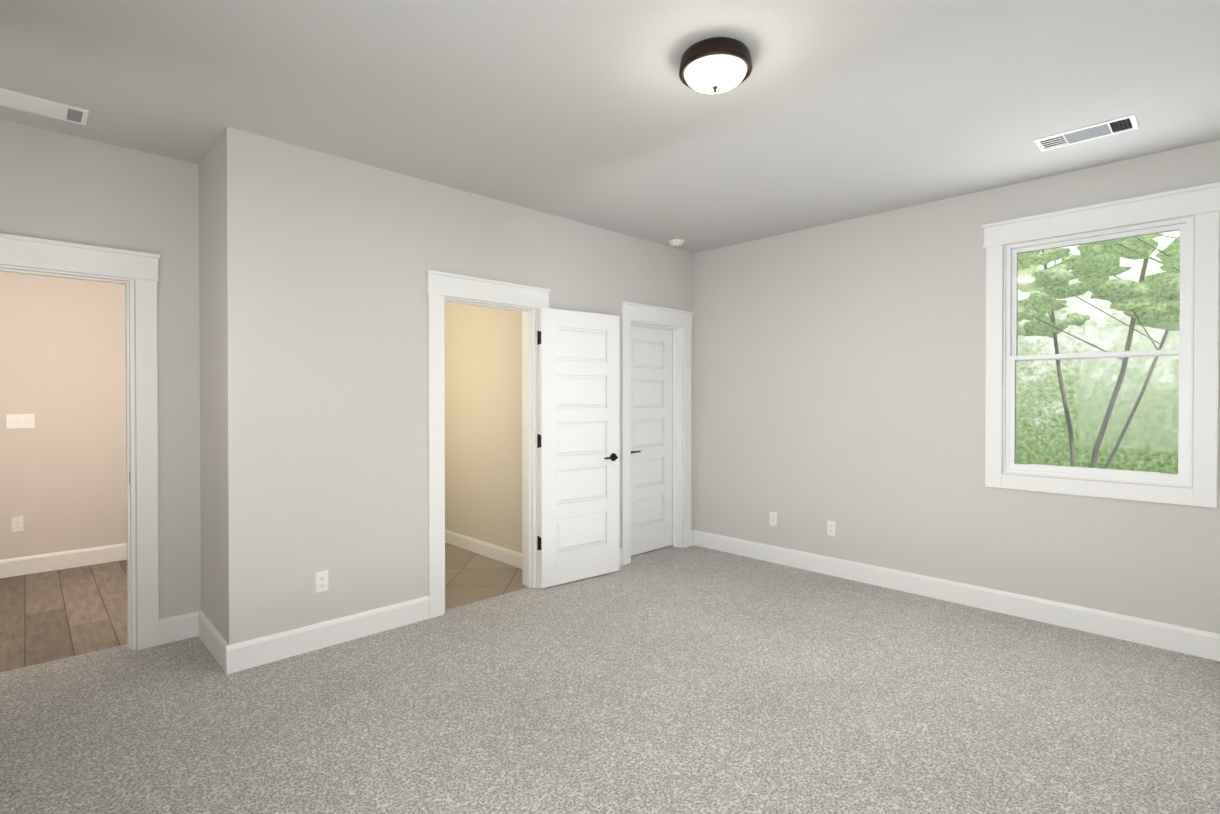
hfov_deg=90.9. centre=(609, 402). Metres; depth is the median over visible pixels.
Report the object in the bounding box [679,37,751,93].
flush-mount light fixture
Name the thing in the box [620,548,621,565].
baseboard
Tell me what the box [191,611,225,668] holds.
baseboard
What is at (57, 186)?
wall
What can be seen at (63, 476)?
wall
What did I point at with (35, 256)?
trim
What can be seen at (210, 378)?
wall
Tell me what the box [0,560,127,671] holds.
floor
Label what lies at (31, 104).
ceiling vent
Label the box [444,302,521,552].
wall
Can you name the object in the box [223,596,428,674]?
baseboard
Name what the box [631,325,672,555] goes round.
closed closet door
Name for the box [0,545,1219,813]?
floor carpet
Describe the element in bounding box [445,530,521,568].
baseboard
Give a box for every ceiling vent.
[0,88,88,125]
[1034,114,1138,151]
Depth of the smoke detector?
5.15 m
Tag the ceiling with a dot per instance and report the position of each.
(600, 114)
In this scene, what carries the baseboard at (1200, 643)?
attached to the wall at (840, 374)
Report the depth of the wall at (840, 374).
4.29 m
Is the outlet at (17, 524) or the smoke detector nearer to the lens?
the outlet at (17, 524)
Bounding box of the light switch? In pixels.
[6,414,34,428]
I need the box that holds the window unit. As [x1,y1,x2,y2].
[981,182,1219,507]
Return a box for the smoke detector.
[669,239,684,245]
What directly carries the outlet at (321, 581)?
attached to the wall at (328, 261)
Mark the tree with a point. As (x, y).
(1095, 282)
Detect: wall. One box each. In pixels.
[0,119,200,649]
[0,271,126,559]
[199,136,222,636]
[220,127,693,644]
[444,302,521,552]
[694,140,1219,633]
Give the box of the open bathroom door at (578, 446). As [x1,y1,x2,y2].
[537,307,619,587]
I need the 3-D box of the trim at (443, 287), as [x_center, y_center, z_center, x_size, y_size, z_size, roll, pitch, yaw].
[-0.848,0.264,4.139,0.965,2.179,0.196,0,1,-44]
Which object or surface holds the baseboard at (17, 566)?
attached to the wall at (63, 476)
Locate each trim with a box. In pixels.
[0,233,159,649]
[426,270,550,618]
[620,301,693,564]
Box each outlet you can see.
[11,516,23,531]
[315,570,327,592]
[770,512,776,525]
[827,520,835,535]
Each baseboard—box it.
[0,543,126,577]
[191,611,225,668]
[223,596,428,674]
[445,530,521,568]
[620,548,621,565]
[691,530,1219,660]
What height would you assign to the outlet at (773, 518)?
0.115 m
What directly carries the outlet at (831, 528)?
attached to the wall at (840, 374)
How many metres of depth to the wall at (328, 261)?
3.40 m
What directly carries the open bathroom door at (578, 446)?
in the wall at (328, 261)
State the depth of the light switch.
4.68 m
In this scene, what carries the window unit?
in the wall at (840, 374)
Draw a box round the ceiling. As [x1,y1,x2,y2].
[0,0,1219,252]
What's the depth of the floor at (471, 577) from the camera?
4.63 m
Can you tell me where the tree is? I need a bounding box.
[1018,230,1179,468]
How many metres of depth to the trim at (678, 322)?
5.52 m
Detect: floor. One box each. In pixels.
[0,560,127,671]
[445,543,527,609]
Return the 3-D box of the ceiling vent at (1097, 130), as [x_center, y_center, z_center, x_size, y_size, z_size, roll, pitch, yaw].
[2.437,-1.375,3.081,0.200,0.008,0.400,0,1,-44]

